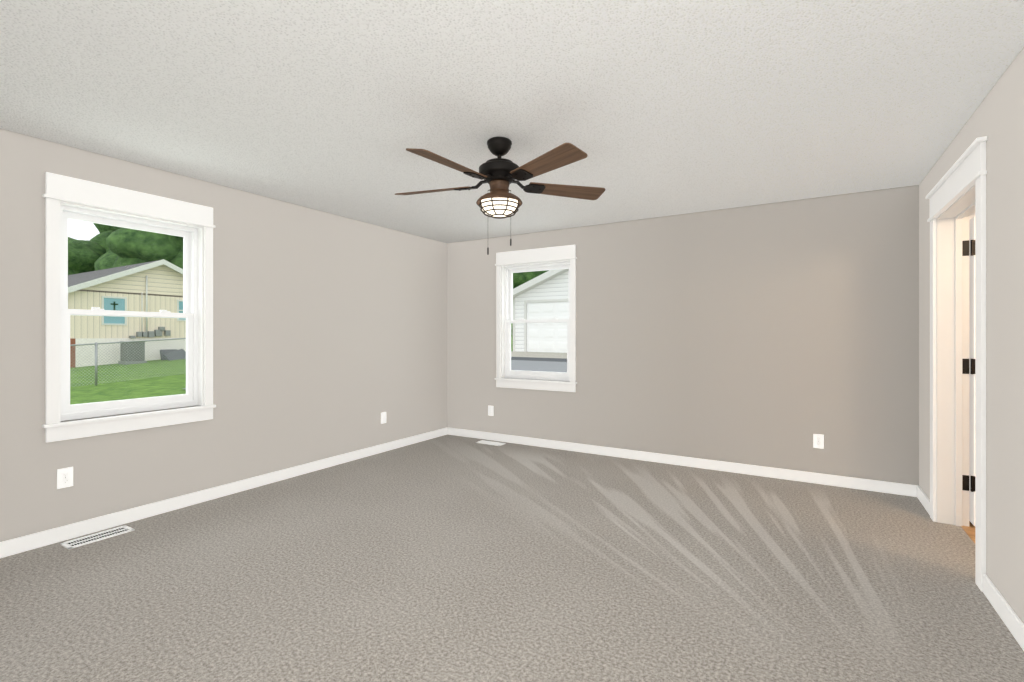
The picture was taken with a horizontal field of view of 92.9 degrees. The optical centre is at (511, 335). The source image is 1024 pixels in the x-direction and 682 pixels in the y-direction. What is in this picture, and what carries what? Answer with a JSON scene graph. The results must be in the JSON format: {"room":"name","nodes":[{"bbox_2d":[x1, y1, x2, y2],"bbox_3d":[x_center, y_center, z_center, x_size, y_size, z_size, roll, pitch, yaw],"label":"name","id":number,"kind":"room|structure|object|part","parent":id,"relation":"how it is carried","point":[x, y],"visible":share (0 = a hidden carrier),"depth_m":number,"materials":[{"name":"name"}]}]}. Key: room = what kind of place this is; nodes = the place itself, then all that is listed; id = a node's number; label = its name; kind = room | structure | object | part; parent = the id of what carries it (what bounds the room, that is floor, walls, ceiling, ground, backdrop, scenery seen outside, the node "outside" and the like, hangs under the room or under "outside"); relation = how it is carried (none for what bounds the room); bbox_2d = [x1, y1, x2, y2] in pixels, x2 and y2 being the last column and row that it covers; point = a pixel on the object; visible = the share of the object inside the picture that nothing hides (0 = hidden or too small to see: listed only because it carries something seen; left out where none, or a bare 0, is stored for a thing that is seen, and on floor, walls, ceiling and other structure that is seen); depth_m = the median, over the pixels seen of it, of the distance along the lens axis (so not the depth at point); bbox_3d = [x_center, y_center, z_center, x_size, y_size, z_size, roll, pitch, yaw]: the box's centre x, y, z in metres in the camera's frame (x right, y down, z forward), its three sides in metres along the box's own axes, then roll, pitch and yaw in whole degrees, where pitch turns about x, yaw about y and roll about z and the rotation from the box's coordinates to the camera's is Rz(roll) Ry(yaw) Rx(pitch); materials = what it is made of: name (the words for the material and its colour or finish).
{"room":"empty bedroom","nodes":[
{"label":"empty bedroom","id":0,"kind":"room"},
{"bbox_2d":[0,128,446,541],"bbox_3d":[-2.265,0.045,3.990,0.165,2.440,5.628,0,0,31],"label":"wall","id":1,"kind":"structure","parent":0,"point":[329,334],"depth_m":4.00,"materials":[{"name":"grey paint"}]},
{"bbox_2d":[57,467,72,488],"bbox_3d":[-2.758,0.880,3.003,0.008,0.120,0.076,0,0,31],"label":"electrical outlet","id":2,"kind":"object","parent":1,"relation":"attached to","point":[64,477],"visible":1,"depth_m":3.00,"materials":[{"name":"white plastic"}]},
{"bbox_2d":[42,172,215,442],"bbox_3d":[-2.611,-0.168,3.368,0.184,1.625,0.989,0,0,31],"label":"window","id":3,"kind":"structure","parent":1,"relation":"in","point":[58,187],"depth_m":3.27,"materials":[{"name":"white"}]},
{"bbox_3d":[-2.653,-0.140,3.394,0.085,1.350,0.817,0,0,31],"label":"frame","id":4,"kind":"part","parent":3,"relation":"part of","materials":[{"name":"white plastic"}]},
{"bbox_3d":[-2.651,-0.152,3.393,0.044,1.198,0.693,0,0,31],"label":"glass","id":5,"kind":"part","parent":3,"relation":"part of","materials":[{"name":"clear glass"}]},
{"bbox_3d":[-2.649,-0.146,3.392,0.072,1.282,0.757,0,0,31],"label":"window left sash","id":6,"kind":"part","parent":3,"relation":"part of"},
{"bbox_2d":[59,200,203,421],"bbox_3d":[-2.589,-0.146,3.355,0.065,1.362,0.841,0,0,31],"label":"liner","id":7,"kind":"object","parent":3,"relation":"attached to","point":[200,315],"visible":0.69,"depth_m":3.69,"materials":[{"name":"white wood"}]},
{"bbox_2d":[0,427,447,558],"bbox_3d":[-2.188,1.219,3.943,0.015,0.092,5.298,0,0,31],"label":"baseboard","id":8,"kind":"structure","parent":1,"relation":"attached to","point":[18,545],"depth_m":3.56,"materials":[{"name":"white wood"}]},
{"bbox_2d":[381,412,385,423],"bbox_3d":[-1.391,0.895,5.274,0.008,0.120,0.076,0,0,31],"label":"electrical outlet","id":9,"kind":"object","parent":1,"relation":"attached to","point":[383,417],"visible":1,"depth_m":5.27,"materials":[{"name":"white plastic"}]},
{"bbox_2d":[0,434,1023,681],"bbox_3d":[-0.190,1.325,2.740,5.009,0.120,5.628,0,0,31],"label":"floor","id":10,"kind":"structure","parent":0,"point":[450,558],"depth_m":2.47,"materials":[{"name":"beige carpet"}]},
{"bbox_2d":[60,525,134,548],"bbox_3d":[-2.590,1.262,3.048,0.135,0.008,0.330,0,0,31],"label":"floor vent","id":11,"kind":"object","parent":10,"relation":"in","point":[85,540],"visible":0.98,"depth_m":3.04,"materials":[{"name":"white metal"}]},
{"bbox_2d":[476,440,505,445],"bbox_3d":[-0.250,1.262,5.693,0.330,0.008,0.135,0,0,31],"label":"floor vent","id":12,"kind":"object","parent":10,"relation":"in","point":[490,443],"visible":1,"depth_m":5.67,"materials":[{"name":"white metal"}]},
{"bbox_2d":[0,0,1023,242],"bbox_3d":[-0.190,-1.235,2.740,5.009,0.120,5.628,0,0,31],"label":"ceiling","id":13,"kind":"structure","parent":0,"point":[656,108],"depth_m":2.37,"materials":[{"name":"white paint"}]},
{"bbox_2d":[395,137,604,254],"bbox_3d":[-0.107,-0.831,2.920,1.339,0.689,1.311,0,0,31],"label":"ceiling fan","id":14,"kind":"object","parent":13,"relation":"hanging from","point":[499,175],"visible":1,"depth_m":2.86,"materials":[{"name":"brown wood"}]},
{"bbox_3d":[-0.490,-0.913,3.078,0.510,0.006,0.152,0,14,18],"label":"blade","id":15,"kind":"part","parent":14,"relation":"part of","materials":[{"name":"brown wood"}]},
{"label":"blade","id":16,"kind":"part","parent":14,"relation":"part of","materials":[{"name":"brown wood"}]},
{"bbox_3d":[-0.076,-1.049,2.943,0.248,0.252,0.248,0,0,31],"label":"motor","id":17,"kind":"part","parent":14,"relation":"part of","materials":[{"name":"black metal"}]},
{"bbox_3d":[-0.076,-0.830,2.943,0.280,0.071,0.280,0,0,31],"label":"lamp shade","id":18,"kind":"part","parent":14,"relation":"part of","materials":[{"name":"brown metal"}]},
{"bbox_3d":[-0.076,-0.765,2.943,0.228,0.079,0.228,0,0,31],"label":"lamp shade","id":19,"kind":"part","parent":14,"relation":"part of","materials":[{"name":"white glass"}]},
{"bbox_3d":[0.179,-0.913,2.591,0.152,0.006,0.510,17,-10,-35],"label":"blade","id":20,"kind":"part","parent":14,"relation":"part of","materials":[{"name":"brown wood"}]},
{"bbox_3d":[0.338,-0.913,3.077,0.510,0.006,0.152,0,-14,-18],"label":"blade","id":21,"kind":"part","parent":14,"relation":"part of","materials":[{"name":"brown wood"}]},
{"bbox_2d":[447,185,918,484],"bbox_3d":[1.219,0.045,5.080,4.679,2.440,0.165,0,0,31],"label":"wall","id":22,"kind":"structure","parent":0,"point":[777,335],"depth_m":4.49,"materials":[{"name":"grey paint"}]},
{"bbox_2d":[488,405,493,415],"bbox_3d":[-0.256,0.910,5.867,0.076,0.120,0.008,0,0,31],"label":"electrical outlet","id":23,"kind":"object","parent":22,"relation":"attached to","point":[490,410],"visible":1,"depth_m":5.86,"materials":[{"name":"white plastic"}]},
{"bbox_2d":[495,245,576,391],"bbox_3d":[0.289,-0.182,5.612,1.052,1.605,0.184,0,0,31],"label":"window","id":24,"kind":"structure","parent":22,"relation":"in","point":[565,384],"depth_m":5.60,"materials":[{"name":"white"}]},
{"bbox_2d":[501,259,569,377],"bbox_3d":[0.276,-0.161,5.590,0.904,1.342,0.065,0,0,31],"label":"liner","id":25,"kind":"object","parent":24,"relation":"attached to","point":[503,320],"visible":0.64,"depth_m":5.80,"materials":[{"name":"white wood"}]},
{"bbox_3d":[0.312,-0.161,5.650,0.820,1.262,0.072,0,0,31],"label":"window back sash","id":26,"kind":"part","parent":24,"relation":"part of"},
{"bbox_3d":[0.313,-0.167,5.652,0.756,1.178,0.044,0,0,31],"label":"glass","id":27,"kind":"part","parent":24,"relation":"part of","materials":[{"name":"clear glass"}]},
{"bbox_2d":[448,427,916,496],"bbox_3d":[1.173,1.219,5.003,4.649,0.092,0.015,0,0,31],"label":"baseboard","id":28,"kind":"structure","parent":22,"relation":"attached to","point":[845,482],"depth_m":4.58,"materials":[{"name":"white wood"}]},
{"bbox_2d":[813,434,823,448],"bbox_3d":[2.610,0.903,4.141,0.076,0.120,0.008,0,0,31],"label":"electrical outlet","id":29,"kind":"object","parent":22,"relation":"attached to","point":[818,440],"visible":1,"depth_m":4.14,"materials":[{"name":"white plastic"}]},
{"bbox_2d":[961,521,974,542],"bbox_3d":[3.417,1.313,2.707,1.295,0.104,3.763,0,0,31],"label":"floor","id":30,"kind":"structure","parent":0,"point":[970,530],"depth_m":3.14,"materials":[{"name":"brown wood"}]},
{"bbox_2d":[919,47,1023,623],"bbox_3d":[1.885,0.045,1.490,0.165,2.440,5.628,0,0,31],"label":"wall","id":31,"kind":"structure","parent":0,"point":[996,118],"depth_m":2.21,"materials":[{"name":"grey paint"}]},
{"bbox_2d":[926,136,986,591],"bbox_3d":[2.681,0.146,2.850,0.204,2.238,1.190,0,0,31],"label":"door frame","id":32,"kind":"structure","parent":31,"relation":"in","point":[952,352],"depth_m":3.22,"materials":[{"name":"white wood"}]},
{"bbox_2d":[962,216,974,525],"bbox_3d":[3.262,0.236,3.599,0.098,2.034,0.957,0,0,31],"label":"door leaf","id":33,"kind":"structure","parent":31,"relation":"in","point":[972,376],"depth_m":3.22,"materials":[{"name":"white wood"}]},
{"bbox_3d":[3.018,0.200,3.196,0.097,1.654,0.015,0,0,31],"label":"door hinges","id":34,"kind":"part","parent":33,"relation":"part of","materials":[{"name":"black metal"}]},
{"bbox_2d":[917,485,1023,650],"bbox_3d":[1.808,1.219,1.537,0.015,0.092,5.298,0,0,31],"label":"baseboard","id":35,"kind":"structure","parent":31,"relation":"attached to","point":[1011,620],"depth_m":2.17,"materials":[{"name":"white wood"}]},
{"label":"outside","id":36,"kind":"structure","parent":0,"visible":0},
{"bbox_2d":[70,323,512,404],"bbox_3d":[-1.370,0.301,29.543,115.000,7.404,110.000,0,0,31],"label":"lawn","id":37,"kind":"structure","parent":36,"point":[145,386],"depth_m":14.30,"materials":[{"name":"green plant"}]},
{"bbox_2d":[70,338,74,367],"bbox_3d":[-22.175,0.860,22.106,11.030,1.463,0.260,0,0,31],"label":"brick","id":38,"kind":"object","parent":37,"relation":"on","point":[72,341],"depth_m":19.29,"materials":[{"name":"red brick"}]},
{"bbox_2d":[68,237,105,274],"bbox_3d":[-34.126,-3.462,37.793,7.926,8.890,6.004,0,0,31],"label":"tree","id":39,"kind":"object","parent":37,"relation":"on","point":[82,260],"depth_m":36.52,"materials":[{"name":"green plant"}]},
{"bbox_2d":[89,223,115,252],"bbox_3d":[-33.197,-7.239,42.209,7.328,15.943,6.323,0,0,31],"label":"tree","id":40,"kind":"object","parent":37,"relation":"on","point":[105,230],"depth_m":40.02,"materials":[{"name":"green plant"}]},
{"bbox_2d":[94,250,111,267],"bbox_3d":[-27.707,-7.739,40.181,7.435,16.893,10.215,0,0,31],"label":"tree","id":41,"kind":"object","parent":37,"relation":"on","point":[110,251],"depth_m":36.71,"materials":[{"name":"green plant"}]},
{"bbox_2d":[95,226,121,270],"bbox_3d":[-24.431,-6.321,32.902,7.092,14.662,6.494,0,0,31],"label":"tree","id":42,"kind":"object","parent":37,"relation":"on","point":[111,258],"depth_m":30.29,"materials":[{"name":"green plant"}]},
{"bbox_2d":[75,338,185,366],"bbox_3d":[-20.517,0.860,24.869,11.020,1.463,6.185,0,0,31],"label":"foundation","id":43,"kind":"object","parent":37,"relation":"on","point":[110,346],"depth_m":20.36,"materials":[{"name":"white concrete"}]},
{"bbox_2d":[68,289,185,337],"bbox_3d":[-20.590,-0.855,24.767,11.000,1.968,6.435,0,0,31],"label":"house","id":44,"kind":"structure","parent":43,"relation":"on","point":[92,299],"depth_m":20.82,"materials":[{"name":"beige"}]},
{"bbox_2d":[101,296,126,324],"bbox_3d":[-16.733,-1.023,20.472,0.040,1.203,0.867,0,0,31],"label":"window","id":45,"kind":"object","parent":44,"relation":"attached to","point":[102,307],"depth_m":20.34,"materials":[{"name":"white"}]},
{"bbox_2d":[104,298,124,323],"bbox_3d":[-16.739,-1.023,20.476,0.015,1.063,0.727,0,0,31],"label":"pane","id":46,"kind":"object","parent":45,"relation":"in","point":[108,305],"depth_m":20.48,"materials":[{"name":"teal glass"}]},
{"bbox_2d":[77,265,182,296],"bbox_3d":[-20.590,-2.521,24.767,11.000,1.494,6.435,0,0,31],"label":"gable","id":47,"kind":"object","parent":44,"relation":"on","point":[160,272],"depth_m":21.62,"materials":[{"name":"beige"}]},
{"bbox_2d":[68,260,182,286],"bbox_3d":[-20.568,-2.509,24.755,11.650,1.757,7.135,0,0,31],"label":"shingles","id":48,"kind":"object","parent":47,"relation":"on","point":[81,278],"depth_m":22.17,"materials":[{"name":"grey"}]},
{"bbox_2d":[68,259,182,292],"bbox_3d":[-20.555,-2.454,24.747,11.680,1.887,7.135,0,0,31],"label":"fascia","id":49,"kind":"object","parent":48,"relation":"attached to","point":[121,274],"depth_m":20.48,"materials":[{"name":"white wood"}]},
{"bbox_2d":[141,276,147,331],"bbox_3d":[-16.143,-1.291,21.374,0.070,2.670,0.223,0,0,31],"label":"mast","id":50,"kind":"object","parent":44,"relation":"attached to","point":[146,306],"depth_m":21.41,"materials":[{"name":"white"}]},
{"bbox_2d":[129,327,170,337],"bbox_3d":[-16.014,-0.126,21.549,0.160,0.512,1.537,0,0,31],"label":"meter","id":51,"kind":"object","parent":44,"relation":"attached to","point":[158,332],"depth_m":21.61,"materials":[{"name":"grey metal"}]},
{"bbox_2d":[177,300,185,320],"bbox_3d":[-15.339,-1.156,22.787,0.040,0.985,0.633,0,0,31],"label":"window","id":52,"kind":"object","parent":44,"relation":"attached to","point":[178,310],"depth_m":22.55,"materials":[{"name":"white"}]},
{"bbox_2d":[179,301,185,319],"bbox_3d":[-15.345,-1.156,22.791,0.015,0.845,0.493,0,0,31],"label":"pane","id":53,"kind":"object","parent":52,"relation":"in","point":[180,305],"depth_m":22.68,"materials":[{"name":"teal glass"}]},
{"bbox_2d":[118,341,146,364],"bbox_3d":[-15.895,0.785,20.385,0.735,1.077,0.735,0,0,31],"label":"ac unit","id":54,"kind":"object","parent":37,"relation":"on","point":[141,358],"depth_m":20.17,"materials":[{"name":"grey metal"}]},
{"bbox_2d":[106,228,182,268],"bbox_3d":[-19.565,-5.929,30.007,5.942,13.963,8.382,0,0,31],"label":"tree","id":55,"kind":"object","parent":37,"relation":"on","point":[152,249],"depth_m":27.12,"materials":[{"name":"green plant"}]},
{"bbox_2d":[160,349,185,360],"bbox_3d":[-15.061,0.959,21.808,0.880,0.706,1.051,0,0,31],"label":"debris pile","id":56,"kind":"object","parent":37,"relation":"on","point":[171,356],"depth_m":21.71,"materials":[{"name":"grey"}]},
{"bbox_2d":[70,324,512,386],"bbox_3d":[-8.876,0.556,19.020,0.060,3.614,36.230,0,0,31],"label":"fence","id":57,"kind":"object","parent":37,"relation":"on","point":[95,344],"depth_m":14.43,"materials":[{"name":"grey metal"}]},
{"bbox_2d":[183,269,568,388],"bbox_3d":[3.316,-0.905,16.621,16.300,4.800,19.102,0,0,31],"label":"garage","id":58,"kind":"structure","parent":37,"relation":"on","point":[527,302],"depth_m":20.28,"materials":[{"name":"white"}]},
{"bbox_2d":[513,270,548,288],"bbox_3d":[0.148,-5.662,36.065,7.364,11.716,6.855,0,0,31],"label":"tree","id":59,"kind":"object","parent":37,"relation":"on","point":[517,278],"depth_m":34.45,"materials":[{"name":"green plant"}]}
]}

